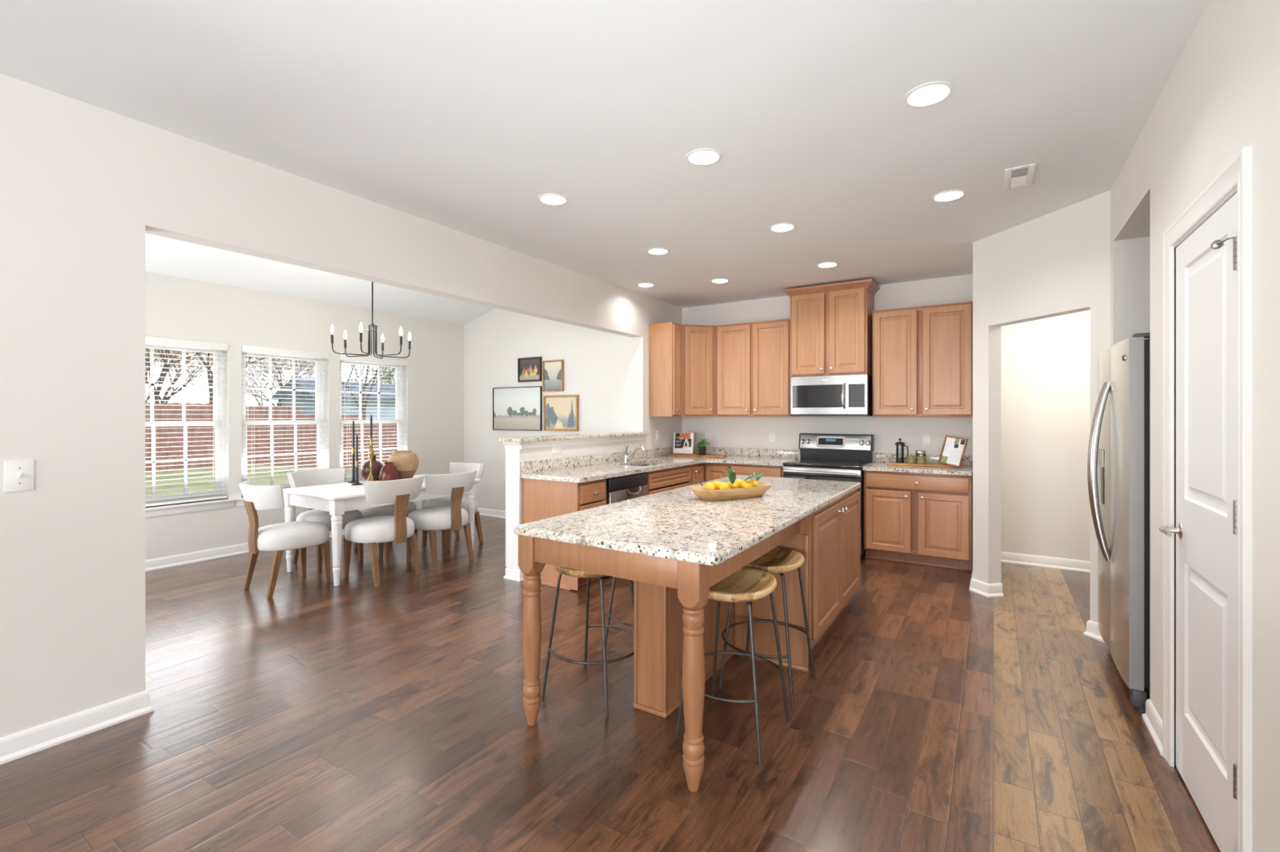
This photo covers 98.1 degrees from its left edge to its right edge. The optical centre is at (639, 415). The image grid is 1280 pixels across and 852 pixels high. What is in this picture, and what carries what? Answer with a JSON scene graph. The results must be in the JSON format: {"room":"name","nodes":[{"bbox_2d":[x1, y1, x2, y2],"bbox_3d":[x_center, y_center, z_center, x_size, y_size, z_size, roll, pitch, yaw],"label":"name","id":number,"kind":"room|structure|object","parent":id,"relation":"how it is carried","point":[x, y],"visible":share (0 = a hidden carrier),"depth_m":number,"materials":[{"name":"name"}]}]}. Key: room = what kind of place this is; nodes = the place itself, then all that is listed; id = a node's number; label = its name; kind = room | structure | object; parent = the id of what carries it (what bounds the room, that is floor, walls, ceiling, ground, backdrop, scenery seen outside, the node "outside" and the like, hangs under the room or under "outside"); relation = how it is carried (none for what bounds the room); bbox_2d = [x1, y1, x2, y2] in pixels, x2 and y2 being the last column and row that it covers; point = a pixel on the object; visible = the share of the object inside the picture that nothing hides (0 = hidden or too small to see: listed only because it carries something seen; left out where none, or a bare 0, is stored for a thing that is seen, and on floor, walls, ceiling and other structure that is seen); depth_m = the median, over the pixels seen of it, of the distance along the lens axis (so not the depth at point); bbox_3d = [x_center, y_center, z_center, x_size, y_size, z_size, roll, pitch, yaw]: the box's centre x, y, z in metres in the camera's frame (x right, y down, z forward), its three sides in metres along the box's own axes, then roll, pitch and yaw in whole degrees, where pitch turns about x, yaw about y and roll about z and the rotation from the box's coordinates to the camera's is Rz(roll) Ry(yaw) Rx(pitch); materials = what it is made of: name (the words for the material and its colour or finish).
{"room":"kitchen","nodes":[
{"label":"kitchen","id":0,"kind":"room"},
{"bbox_2d":[145,271,463,559],"bbox_3d":[-3.892,-0.068,5.824,0.160,2.900,5.250,0,0,32],"label":"wall","id":1,"kind":"structure","parent":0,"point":[178,308],"depth_m":5.89,"materials":[{"name":"paint"}]},
{"bbox_2d":[145,336,228,506],"bbox_3d":[-4.283,0.056,5.089,0.070,1.510,0.856,0,0,32],"label":"window blind","id":2,"kind":"object","parent":1,"relation":"attached to","point":[148,340],"visible":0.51,"depth_m":5.16,"materials":[{"name":"white plastic"}]},
{"bbox_2d":[145,344,237,517],"bbox_3d":[-4.314,0.110,5.109,0.195,1.595,0.988,0,0,32],"label":"window","id":3,"kind":"structure","parent":1,"relation":"attached to","point":[168,509],"depth_m":5.24,"materials":[{"name":"white paint"}]},
{"bbox_2d":[145,528,344,572],"bbox_3d":[-3.817,1.333,5.771,0.024,0.098,4.960,0,0,32],"label":"baseboard","id":4,"kind":"structure","parent":1,"relation":"attached to","point":[233,550],"depth_m":5.21,"materials":[{"name":"white paint"}]},
{"bbox_2d":[235,352,325,506],"bbox_3d":[-3.789,0.110,5.934,0.195,1.595,0.984,0,0,32],"label":"window","id":5,"kind":"structure","parent":1,"relation":"attached to","point":[317,391],"depth_m":6.04,"materials":[{"name":"white paint"}]},
{"bbox_2d":[241,345,328,496],"bbox_3d":[-3.758,0.056,5.914,0.070,1.510,0.852,0,0,32],"label":"window blind","id":6,"kind":"object","parent":1,"relation":"attached to","point":[245,348],"visible":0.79,"depth_m":5.84,"materials":[{"name":"white plastic"}]},
{"bbox_2d":[339,360,404,482],"bbox_3d":[-3.257,0.110,6.771,0.195,1.595,0.995,0,0,32],"label":"window","id":7,"kind":"structure","parent":1,"relation":"attached to","point":[399,408],"depth_m":6.89,"materials":[{"name":"white paint"}]},
{"bbox_2d":[339,354,407,480],"bbox_3d":[-3.225,0.056,6.751,0.070,1.510,0.863,0,0,32],"label":"window blind","id":8,"kind":"object","parent":1,"relation":"attached to","point":[342,357],"visible":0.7,"depth_m":6.70,"materials":[{"name":"white plastic"}]},
{"bbox_2d":[145,232,494,325],"bbox_3d":[-2.681,-1.719,5.049,3.035,0.985,5.240,0,0,32],"label":"ceiling","id":9,"kind":"structure","parent":0,"point":[164,255],"depth_m":5.63,"materials":[{"name":"paint"}]},
{"bbox_2d":[330,281,411,359],"bbox_3d":[-2.488,-1.134,5.162,0.681,1.170,0.665,0,0,32],"label":"chandelier","id":10,"kind":"object","parent":9,"relation":"hanging from","point":[370,331],"visible":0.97,"depth_m":5.15,"materials":[{"name":"black metal"}]},
{"bbox_2d":[0,73,682,737],"bbox_3d":[-3.342,-0.468,1.089,0.142,3.700,14.550,0,0,32],"label":"wall","id":11,"kind":"structure","parent":0,"point":[82,184],"depth_m":2.47,"materials":[{"name":"paint"}]},
{"bbox_2d":[4,459,34,493],"bbox_3d":[-2.509,0.245,2.246,0.020,0.128,0.083,0,0,32],"label":"light switch","id":12,"kind":"object","parent":11,"relation":"attached to","point":[19,475],"visible":1,"depth_m":2.25,"materials":[{"name":"white plastic"}]},
{"bbox_2d":[0,689,154,764],"bbox_3d":[-4.749,1.333,-1.145,0.166,0.098,8.969,0,0,32],"label":"baseboard","id":13,"kind":"structure","parent":11,"relation":"attached to","point":[32,740],"depth_m":2.37,"materials":[{"name":"white paint"}]},
{"bbox_2d":[497,431,648,442],"bbox_3d":[-0.548,0.209,5.479,0.252,0.034,2.033,0,0,32],"label":"bar ledge","id":14,"kind":"object","parent":11,"relation":"on","point":[555,437],"visible":1,"depth_m":5.10,"materials":[{"name":"stone"}]},
{"bbox_2d":[502,435,647,568],"bbox_3d":[-0.541,0.755,5.488,0.200,1.055,2.000,0,0,32],"label":"trim","id":15,"kind":"structure","parent":11,"relation":"attached to","point":[512,449],"depth_m":4.68,"materials":[{"name":"white paint"}]},
{"bbox_2d":[648,322,681,416],"bbox_3d":[0.306,-0.514,6.356,0.353,1.057,0.200,0,0,32],"label":"upper cabinet","id":16,"kind":"object","parent":11,"relation":"attached to","point":[665,338],"visible":1,"depth_m":6.28,"materials":[{"name":"brown wood"}]},
{"bbox_2d":[463,308,632,511],"bbox_3d":[-1.321,-0.468,7.205,3.015,3.700,0.140,0,0,32],"label":"wall","id":17,"kind":"structure","parent":0,"point":[598,364],"depth_m":7.21,"materials":[{"name":"paint"}]},
{"bbox_2d":[477,507,523,582],"bbox_3d":[-1.746,1.333,6.234,3.021,0.098,1.954,0,0,32],"label":"baseboard","id":18,"kind":"structure","parent":17,"relation":"attached to","point":[512,574],"depth_m":4.70,"materials":[{"name":"white paint"}]},
{"bbox_2d":[493,386,542,431],"bbox_3d":[-1.622,-0.085,7.296,0.870,0.570,0.029,0,0,32],"label":"framed picture","id":19,"kind":"object","parent":17,"relation":"attached to","point":[514,408],"visible":1,"depth_m":7.28,"materials":[{"name":"fabric"}]},
{"bbox_2d":[517,356,542,382],"bbox_3d":[-1.425,-0.588,7.170,0.400,0.312,0.029,0,0,32],"label":"framed picture","id":20,"kind":"object","parent":17,"relation":"attached to","point":[529,369],"visible":1,"depth_m":7.16,"materials":[{"name":"paper"}]},
{"bbox_2d":[542,360,564,391],"bbox_3d":[-1.091,-0.492,6.958,0.332,0.391,0.029,0,0,32],"label":"framed picture","id":21,"kind":"object","parent":17,"relation":"attached to","point":[553,371],"visible":1,"depth_m":6.96,"materials":[{"name":"metal"}]},
{"bbox_2d":[543,395,578,431],"bbox_3d":[-0.984,-0.025,6.889,0.549,0.442,0.029,0,0,32],"label":"framed picture","id":22,"kind":"object","parent":17,"relation":"attached to","point":[561,412],"visible":1,"depth_m":6.88,"materials":[{"name":"paper"}]},
{"bbox_2d":[0,0,1208,307],"bbox_3d":[-0.114,-1.371,-0.947,7.675,0.020,14.480,0,0,32],"label":"ceiling","id":23,"kind":"structure","parent":0,"point":[458,115],"depth_m":2.45,"materials":[{"name":"paint"}]},
{"bbox_2d":[537,193,568,205],"bbox_3d":[-0.547,-1.395,3.495,0.192,0.082,0.192,0,0,32],"label":"recessed light","id":24,"kind":"object","parent":23,"relation":"in","point":[552,199],"visible":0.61,"depth_m":3.55,"materials":[{"name":"white paint"}]},
{"bbox_2d":[646,248,669,255],"bbox_3d":[0.150,-1.395,4.604,0.192,0.082,0.192,0,0,32],"label":"recessed light","id":25,"kind":"object","parent":23,"relation":"in","point":[657,251],"visible":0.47,"depth_m":4.66,"materials":[{"name":"white paint"}]},
{"bbox_2d":[685,148,722,165],"bbox_3d":[0.336,-1.395,2.921,0.192,0.082,0.192,0,0,32],"label":"recessed light","id":26,"kind":"object","parent":23,"relation":"in","point":[700,157],"visible":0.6,"depth_m":2.98,"materials":[{"name":"white paint"}]},
{"bbox_2d":[768,222,795,232],"bbox_3d":[1.032,-1.395,4.019,0.192,0.082,0.192,0,0,32],"label":"recessed light","id":27,"kind":"object","parent":23,"relation":"in","point":[782,227],"visible":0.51,"depth_m":4.07,"materials":[{"name":"white paint"}]},
{"bbox_2d":[903,80,954,107],"bbox_3d":[1.222,-1.395,2.352,0.192,0.082,0.192,0,0,32],"label":"recessed light","id":28,"kind":"object","parent":23,"relation":"in","point":[931,93],"visible":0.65,"depth_m":2.40,"materials":[{"name":"white paint"}]},
{"bbox_2d":[931,189,966,202],"bbox_3d":[1.911,-1.395,3.436,0.192,0.082,0.192,0,0,32],"label":"recessed light","id":29,"kind":"object","parent":23,"relation":"in","point":[953,194],"visible":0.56,"depth_m":3.48,"materials":[{"name":"white paint"}]},
{"bbox_2d":[1004,163,1035,190],"bbox_3d":[2.162,-1.353,3.164,0.140,0.014,0.320,0,0,32],"label":"ceiling vent","id":30,"kind":"object","parent":23,"relation":"in","point":[1023,175],"visible":1,"depth_m":3.15,"materials":[{"name":"white metal"}]},
{"bbox_2d":[0,515,1220,851],"bbox_3d":[-1.398,1.442,-0.148,10.800,0.120,14.550,0,0,32],"label":"floor","id":31,"kind":"structure","parent":0,"point":[937,714],"depth_m":2.36,"materials":[{"name":"brown wood"}]},
{"bbox_2d":[239,480,330,598],"bbox_3d":[-2.859,0.955,4.476,0.559,0.855,0.592,0,0,32],"label":"dining chair","id":32,"kind":"object","parent":31,"relation":"on","point":[278,538],"visible":1,"depth_m":4.28,"materials":[{"name":"fabric"}]},
{"bbox_2d":[286,467,363,570],"bbox_3d":[-2.953,0.955,5.239,0.592,0.855,0.559,0,0,32],"label":"dining chair","id":33,"kind":"object","parent":31,"relation":"on","point":[331,476],"visible":0.47,"depth_m":5.19,"materials":[{"name":"fabric"}]},
{"bbox_2d":[283,474,480,586],"bbox_3d":[-2.404,1.018,5.275,0.900,0.730,1.520,0,0,32],"label":"dining table","id":34,"kind":"object","parent":31,"relation":"on","point":[336,499],"visible":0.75,"depth_m":4.71,"materials":[{"name":"white paint"}]},
{"bbox_2d":[347,448,359,483],"bbox_3d":[-2.774,0.485,5.374,0.102,0.335,0.102,0,0,32],"label":"candlestick","id":35,"kind":"object","parent":34,"relation":"on","point":[353,481],"visible":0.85,"depth_m":5.36,"materials":[{"name":"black metal"}]},
{"bbox_2d":[366,436,376,481],"bbox_3d":[-2.584,0.428,5.336,0.106,0.449,0.106,0,0,32],"label":"candlestick","id":36,"kind":"object","parent":34,"relation":"on","point":[371,452],"visible":0.95,"depth_m":5.32,"materials":[{"name":"gold metal"}]},
{"bbox_2d":[360,455,383,480],"bbox_3d":[-2.675,0.527,5.548,0.212,0.250,0.212,0,0,32],"label":"vase","id":37,"kind":"object","parent":34,"relation":"on","point":[377,465],"visible":0.6,"depth_m":5.48,"materials":[{"name":"brown ceramic"}]},
{"bbox_2d":[378,462,398,480],"bbox_3d":[-2.444,0.555,5.402,0.176,0.194,0.176,0,0,32],"label":"vase","id":38,"kind":"object","parent":34,"relation":"on","point":[388,472],"visible":0.86,"depth_m":5.34,"materials":[{"name":"red ceramic"}]},
{"bbox_2d":[387,450,418,479],"bbox_3d":[-2.397,0.506,5.621,0.298,0.292,0.298,0,0,32],"label":"vase","id":39,"kind":"object","parent":34,"relation":"on","point":[406,462],"visible":0.8,"depth_m":5.52,"materials":[{"name":"beige ceramic"}]},
{"bbox_2d":[349,464,417,556],"bbox_3d":[-2.636,0.955,5.737,0.592,0.855,0.559,0,0,32],"label":"dining chair","id":40,"kind":"object","parent":31,"relation":"on","point":[384,510],"visible":0.15,"depth_m":5.49,"materials":[{"name":"fabric"}]},
{"bbox_2d":[343,475,424,586],"bbox_3d":[-2.194,0.955,4.751,0.592,0.855,0.559,0,0,31],"label":"dining chair","id":41,"kind":"object","parent":31,"relation":"on","point":[372,531],"visible":1,"depth_m":4.59,"materials":[{"name":"fabric"}]},
{"bbox_2d":[406,469,476,569],"bbox_3d":[-1.880,0.955,5.253,0.592,0.855,0.559,0,0,36],"label":"dining chair","id":42,"kind":"object","parent":31,"relation":"on","point":[443,518],"visible":0.94,"depth_m":5.07,"materials":[{"name":"fabric"}]},
{"bbox_2d":[422,462,484,551],"bbox_3d":[-1.990,0.955,5.953,0.559,0.855,0.592,0,0,32],"label":"dining chair","id":43,"kind":"object","parent":31,"relation":"on","point":[455,468],"visible":0.41,"depth_m":5.95,"materials":[{"name":"fabric"}]},
{"bbox_2d":[522,478,606,591],"bbox_3d":[-0.616,0.955,4.636,0.644,0.856,0.385,0,0,32],"label":"base cabinet","id":44,"kind":"object","parent":31,"relation":"on","point":[542,500],"visible":0.48,"depth_m":4.48,"materials":[{"name":"brown wood"}]},
{"bbox_2d":[541,565,634,717],"bbox_3d":[-0.208,1.053,2.783,0.429,0.661,0.469,0,0,29],"label":"bar stool","id":45,"kind":"object","parent":31,"relation":"on","point":[567,571],"visible":0.42,"depth_m":2.63,"materials":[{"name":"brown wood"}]},
{"bbox_2d":[602,577,634,655],"bbox_3d":[0.064,1.053,3.230,0.429,0.661,0.469,0,0,34],"label":"bar stool","id":46,"kind":"object","parent":31,"relation":"on","point":[614,578],"visible":0.1,"depth_m":3.19,"materials":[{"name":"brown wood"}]},
{"bbox_2d":[604,472,648,577],"bbox_3d":[-0.324,0.947,5.062,0.625,0.831,0.630,0,0,32],"label":"dishwasher","id":47,"kind":"object","parent":31,"relation":"on","point":[618,489],"visible":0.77,"depth_m":4.86,"materials":[{"name":"metal"}]},
{"bbox_2d":[645,465,691,494],"bbox_3d":[0.076,0.955,5.723,0.644,0.856,0.898,0,0,32],"label":"base cabinet","id":48,"kind":"object","parent":31,"relation":"on","point":[663,480],"visible":0.11,"depth_m":5.53,"materials":[{"name":"brown wood"}]},
{"bbox_2d":[518,488,860,791],"bbox_3d":[0.544,0.956,3.245,1.013,0.854,2.481,0,0,32],"label":"kitchen island","id":49,"kind":"object","parent":31,"relation":"on","point":[675,617],"visible":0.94,"depth_m":2.60,"materials":[{"name":"brown wood"}]},
{"bbox_2d":[514,475,861,565],"bbox_3d":[0.527,0.510,3.261,0.988,0.036,2.532,0,0,32],"label":"island countertop","id":50,"kind":"structure","parent":49,"relation":"on","point":[677,524],"depth_m":2.56,"materials":[{"name":"stone"}]},
{"bbox_2d":[689,482,771,501],"bbox_3d":[0.549,0.458,3.331,0.536,0.069,0.244,0,0,-32],"label":"dough bowl","id":51,"kind":"object","parent":50,"relation":"on","point":[755,491],"visible":0.87,"depth_m":3.21,"materials":[{"name":"brown wood"}]},
{"bbox_2d":[685,462,729,484],"bbox_3d":[0.671,0.955,6.420,0.900,0.856,0.914,0,0,32],"label":"base cabinet","id":52,"kind":"object","parent":31,"relation":"on","point":[704,472],"visible":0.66,"depth_m":6.12,"materials":[{"name":"brown wood"}]},
{"bbox_2d":[520,446,799,483],"bbox_3d":[0.406,0.459,5.438,1.509,0.134,2.856,0,0,32],"label":"countertop","id":53,"kind":"structure","parent":52,"relation":"on","point":[579,469],"depth_m":5.63,"materials":[{"name":"stone"}]},
{"bbox_2d":[622,443,645,462],"bbox_3d":[-0.058,0.389,5.758,0.252,0.200,0.059,0,0,23],"label":"faucet","id":54,"kind":"object","parent":53,"relation":"on","point":[626,456],"visible":1,"depth_m":5.76,"materials":[{"name":"silver metal"}]},
{"bbox_2d":[668,454,726,457],"bbox_3d":[0.673,0.480,6.553,0.670,0.018,0.189,0,0,26],"label":"serving board","id":55,"kind":"object","parent":53,"relation":"on","point":[698,455],"visible":0.83,"depth_m":6.44,"materials":[{"name":"brown wood"}]},
{"bbox_2d":[670,453,699,455],"bbox_3d":[0.538,0.464,6.621,0.330,0.014,0.132,0,0,26],"label":"cutting board","id":56,"kind":"object","parent":55,"relation":"on","point":[670,453],"visible":0.9,"depth_m":6.55,"materials":[{"name":"brown wood"}]},
{"bbox_2d":[673,432,693,453],"bbox_3d":[0.523,0.335,6.656,0.248,0.248,0.061,0,0,24],"label":"cookbook","id":57,"kind":"object","parent":56,"relation":"on","point":[683,442],"visible":1,"depth_m":6.64,"materials":[{"name":"white paper"}]},
{"bbox_2d":[695,439,709,455],"bbox_3d":[0.742,0.374,6.519,0.151,0.194,0.168,0,0,-9],"label":"potted herb","id":58,"kind":"object","parent":55,"relation":"on","point":[702,450],"visible":1,"depth_m":6.50,"materials":[{"name":"plant"}]},
{"bbox_2d":[675,567,790,765],"bbox_3d":[0.398,1.053,2.461,0.429,0.661,0.469,0,0,32],"label":"bar stool","id":59,"kind":"object","parent":31,"relation":"on","point":[746,585],"visible":0.7,"depth_m":2.41,"materials":[{"name":"brown wood"}]},
{"bbox_2d":[729,463,783,477],"bbox_3d":[1.378,0.955,6.130,0.600,0.856,0.645,0,0,32],"label":"base cabinet","id":60,"kind":"object","parent":31,"relation":"on","point":[740,469],"visible":0.24,"depth_m":5.87,"materials":[{"name":"brown wood"}]},
{"bbox_2d":[718,546,815,710],"bbox_3d":[0.640,1.053,2.870,0.429,0.661,0.469,0,0,32],"label":"bar stool","id":61,"kind":"object","parent":31,"relation":"on","point":[780,561],"visible":0.74,"depth_m":2.81,"materials":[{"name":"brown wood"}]},
{"bbox_2d":[782,433,873,558],"bbox_3d":[1.938,0.782,5.720,0.761,1.160,0.718,0,0,32],"label":"range","id":62,"kind":"object","parent":31,"relation":"on","point":[823,456],"visible":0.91,"depth_m":5.78,"materials":[{"name":"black metal"}]},
{"bbox_2d":[782,465,865,558],"bbox_3d":[1.953,0.934,5.744,0.759,0.856,0.661,0,0,32],"label":"oven","id":63,"kind":"object","parent":62,"relation":"in","point":[857,469],"depth_m":5.38,"materials":[{"name":"metal"}]},
{"bbox_2d":[782,458,872,469],"bbox_3d":[1.938,0.497,5.720,0.761,0.027,0.622,0,0,32],"label":"cooktop","id":64,"kind":"object","parent":62,"relation":"in","point":[801,464],"depth_m":5.59,"materials":[{"name":"black glass"}]},
{"bbox_2d":[863,470,973,571],"bbox_3d":[2.666,0.955,5.310,0.890,0.856,0.645,0,0,32],"label":"base cabinet","id":65,"kind":"object","parent":31,"relation":"on","point":[923,519],"visible":0.98,"depth_m":5.07,"materials":[{"name":"brown wood"}]},
{"bbox_2d":[862,452,973,475],"bbox_3d":[2.670,0.459,5.317,0.894,0.134,0.630,0,0,32],"label":"countertop","id":66,"kind":"structure","parent":65,"relation":"on","point":[881,460],"depth_m":5.26,"materials":[{"name":"stone"}]},
{"bbox_2d":[886,462,957,467],"bbox_3d":[2.728,0.479,5.365,0.613,0.019,0.202,0,0,32],"label":"serving board","id":67,"kind":"object","parent":66,"relation":"on","point":[941,465],"visible":0.86,"depth_m":5.34,"materials":[{"name":"brown wood"}]},
{"bbox_2d":[894,438,908,462],"bbox_3d":[2.587,0.349,5.489,0.119,0.239,0.090,0,0,32],"label":"press","id":68,"kind":"object","parent":67,"relation":"on","point":[899,460],"visible":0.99,"depth_m":5.47,"materials":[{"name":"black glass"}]},
{"bbox_2d":[937,435,968,467],"bbox_3d":[2.909,0.335,5.160,0.078,0.295,0.235,0,0,-38],"label":"cookbook","id":69,"kind":"object","parent":66,"relation":"on","point":[953,448],"visible":1,"depth_m":5.16,"materials":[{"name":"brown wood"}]},
{"bbox_2d":[1087,332,1150,715],"bbox_3d":[2.823,0.501,2.760,0.920,1.762,0.912,0,0,32],"label":"refrigerator","id":70,"kind":"object","parent":31,"relation":"on","point":[1119,440],"visible":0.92,"depth_m":2.64,"materials":[{"name":"grey metal"}]},
{"bbox_2d":[682,274,1089,561],"bbox_3d":[2.595,-0.089,5.824,5.075,2.943,0.140,0,0,32],"label":"wall","id":71,"kind":"structure","parent":0,"point":[1045,362],"depth_m":5.15,"materials":[{"name":"paint"}]},
{"bbox_2d":[680,324,715,416],"bbox_3d":[0.632,-0.514,6.628,0.606,1.057,0.605,0,0,32],"label":"upper cabinet","id":72,"kind":"object","parent":71,"relation":"attached to","point":[698,341],"visible":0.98,"depth_m":6.40,"materials":[{"name":"brown wood"}]},
{"bbox_2d":[715,318,791,416],"bbox_3d":[1.325,-0.514,6.334,0.876,1.057,0.359,0,0,32],"label":"upper cabinet","id":73,"kind":"object","parent":71,"relation":"attached to","point":[753,379],"visible":0.99,"depth_m":6.19,"materials":[{"name":"brown wood"}]},
{"bbox_2d":[783,278,879,377],"bbox_3d":[2.015,-0.872,5.849,0.882,0.928,0.438,0,0,32],"label":"upper cabinet","id":74,"kind":"object","parent":71,"relation":"attached to","point":[831,325],"visible":0.98,"depth_m":5.67,"materials":[{"name":"brown wood"}]},
{"bbox_2d":[791,374,872,416],"bbox_3d":[2.011,-0.196,5.815,0.762,0.414,0.483,0,0,32],"label":"microwave","id":75,"kind":"object","parent":74,"relation":"attached to","point":[851,395],"visible":1,"depth_m":5.64,"materials":[{"name":"metal"}]},
{"bbox_2d":[872,301,973,417],"bbox_3d":[2.758,-0.514,5.423,0.868,1.057,0.359,0,0,32],"label":"upper cabinet","id":76,"kind":"object","parent":71,"relation":"attached to","point":[922,356],"visible":0.97,"depth_m":5.29,"materials":[{"name":"brown wood"}]},
{"bbox_2d":[874,452,973,466],"bbox_3d":[2.833,0.441,5.574,0.894,0.098,0.020,0,0,32],"label":"backsplash","id":77,"kind":"structure","parent":71,"relation":"attached to","point":[967,460],"depth_m":5.59,"materials":[{"name":"stone"}]},
{"bbox_2d":[1000,551,1089,573],"bbox_3d":[3.932,1.333,4.876,1.440,0.098,0.024,0,0,32],"label":"baseboard","id":78,"kind":"structure","parent":71,"relation":"attached to","point":[1079,566],"depth_m":5.03,"materials":[{"name":"white paint"}]},
{"bbox_2d":[973,190,1110,622],"bbox_3d":[2.788,-0.089,3.875,0.115,2.943,1.037,0,0,-13],"label":"wall","id":79,"kind":"structure","parent":0,"point":[1057,263],"depth_m":3.98,"materials":[{"name":"paint"}]},
{"bbox_2d":[968,570,1004,598],"bbox_3d":[2.686,1.333,4.419,0.181,0.098,0.451,0,0,2],"label":"baseboard","id":80,"kind":"structure","parent":79,"relation":"attached to","point":[988,590],"depth_m":4.24,"materials":[{"name":"white paint"}]},
{"bbox_2d":[1083,620,1109,648],"bbox_3d":[2.817,1.333,3.426,0.120,0.098,0.281,0,0,32],"label":"baseboard","id":81,"kind":"structure","parent":79,"relation":"attached to","point":[1092,630],"depth_m":3.44,"materials":[{"name":"white paint"}]},
{"bbox_2d":[1140,226,1150,339],"bbox_3d":[3.492,-0.089,3.403,0.802,2.943,2.983,0,0,32],"label":"wall","id":82,"kind":"structure","parent":0,"point":[1145,237],"depth_m":3.20,"materials":[{"name":"paint"}]},
{"bbox_2d":[1110,0,1279,851],"bbox_3d":[2.031,-0.089,1.967,0.120,2.943,3.300,0,0,32],"label":"wall","id":83,"kind":"structure","parent":0,"point":[1220,97],"depth_m":1.61,"materials":[{"name":"paint"}]},
{"bbox_2d":[1142,698,1162,755],"bbox_3d":[2.237,1.333,2.378,0.074,0.098,0.341,0,0,32],"label":"baseboard","id":84,"kind":"structure","parent":83,"relation":"attached to","point":[1151,717],"depth_m":2.39,"materials":[{"name":"white paint"}]},
{"bbox_2d":[1159,193,1236,851],"bbox_3d":[1.895,0.359,1.883,0.098,2.022,0.697,0,0,32],"label":"door","id":85,"kind":"structure","parent":83,"relation":"in","point":[1205,531],"depth_m":1.85,"materials":[{"name":"white paint"}]},
{"bbox_2d":[1162,145,1252,851],"bbox_3d":[1.948,0.322,1.853,0.138,2.121,0.858,0,0,32],"label":"trim","id":86,"kind":"structure","parent":83,"relation":"attached to","point":[1237,173],"depth_m":1.57,"materials":[{"name":"white paint"}]},
{"label":"outside","id":87,"kind":"structure","parent":0,"visible":0},
{"bbox_2d":[145,448,351,497],"bbox_3d":[-21.340,4.090,28.394,53.505,4.715,75.000,0,0,32],"label":"ground","id":88,"kind":"structure","parent":87,"point":[210,469],"depth_m":15.14,"materials":[{"name":"green plant"}]},
{"bbox_2d":[145,348,206,403],"bbox_3d":[-35.162,-2.866,37.904,7.886,10.491,8.379,0,0,2],"label":"tree","id":89,"kind":"object","parent":88,"relation":"on","point":[155,349],"visible":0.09,"depth_m":38.91,"materials":[{"name":"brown plant"}]},
{"bbox_2d":[145,348,213,403],"bbox_3d":[-41.653,-2.944,48.146,10.539,11.785,7.930,0,0,-43],"label":"tree","id":90,"kind":"object","parent":88,"relation":"on","point":[172,393],"visible":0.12,"depth_m":49.03,"materials":[{"name":"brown plant"}]},
{"bbox_2d":[145,347,213,403],"bbox_3d":[-25.126,-2.606,29.517,7.239,9.348,7.704,0,0,32],"label":"tree","id":91,"kind":"object","parent":88,"relation":"on","point":[166,370],"visible":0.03,"depth_m":29.57,"materials":[{"name":"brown plant"}]},
{"bbox_2d":[145,402,214,471],"bbox_3d":[-14.730,0.733,17.906,0.120,2.300,2.392,0,0,32],"label":"fence panel","id":92,"kind":"object","parent":88,"relation":"on","point":[157,409],"visible":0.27,"depth_m":17.78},
{"bbox_2d":[192,351,266,404],"bbox_3d":[-16.252,-1.593,22.398,4.317,6.920,2.937,0,0,5],"label":"tree","id":93,"kind":"object","parent":88,"relation":"on","point":[209,372],"visible":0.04,"depth_m":21.87,"materials":[{"name":"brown plant"}]},
{"bbox_2d":[205,356,315,406],"bbox_3d":[-29.735,-1.591,45.716,7.920,10.081,7.827,0,0,32],"label":"tree","id":94,"kind":"object","parent":88,"relation":"on","point":[304,362],"visible":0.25,"depth_m":45.64,"materials":[{"name":"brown plant"}]},
{"bbox_2d":[245,406,301,466],"bbox_3d":[-13.441,0.801,19.931,0.120,2.300,2.392,0,0,32],"label":"fence panel","id":95,"kind":"object","parent":88,"relation":"on","point":[277,412],"visible":0.31,"depth_m":20.13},
{"bbox_2d":[245,355,315,407],"bbox_3d":[-37.552,-1.617,57.580,5.998,11.519,8.710,0,0,39],"label":"tree","id":96,"kind":"object","parent":88,"relation":"on","point":[267,400],"visible":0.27,"depth_m":57.57,"materials":[{"name":"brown plant"}]},
{"bbox_2d":[300,413,362,468],"bbox_3d":[-12.153,1.077,21.956,0.120,2.300,2.392,0,0,32],"label":"fence panel","id":97,"kind":"object","parent":88,"relation":"on","point":[345,428],"visible":0.29,"depth_m":21.36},
{"bbox_2d":[271,379,395,419],"bbox_3d":[-14.230,1.133,42.834,4.800,6.500,23.800,0,0,32],"label":"house","id":98,"kind":"structure","parent":88,"relation":"on","point":[387,413],"depth_m":33.96,"materials":[{"name":"blue"}]},
{"bbox_2d":[341,364,395,419],"bbox_3d":[-13.740,-1.059,28.373,5.686,7.495,4.893,0,0,32],"label":"tree","id":99,"kind":"object","parent":88,"relation":"on","point":[363,405],"visible":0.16,"depth_m":28.56,"materials":[{"name":"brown plant"}]},
{"bbox_2d":[349,365,395,384],"bbox_3d":[-25.214,-1.093,57.524,10.666,11.651,7.144,0,0,16],"label":"tree","id":100,"kind":"object","parent":88,"relation":"on","point":[383,367],"visible":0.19,"depth_m":57.69,"materials":[{"name":"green plant"}]},
{"bbox_2d":[363,423,397,464],"bbox_3d":[-10.865,1.353,23.981,0.120,2.300,2.392,0,0,32],"label":"fence panel","id":101,"kind":"object","parent":88,"relation":"on","point":[389,432],"visible":0.15,"depth_m":23.68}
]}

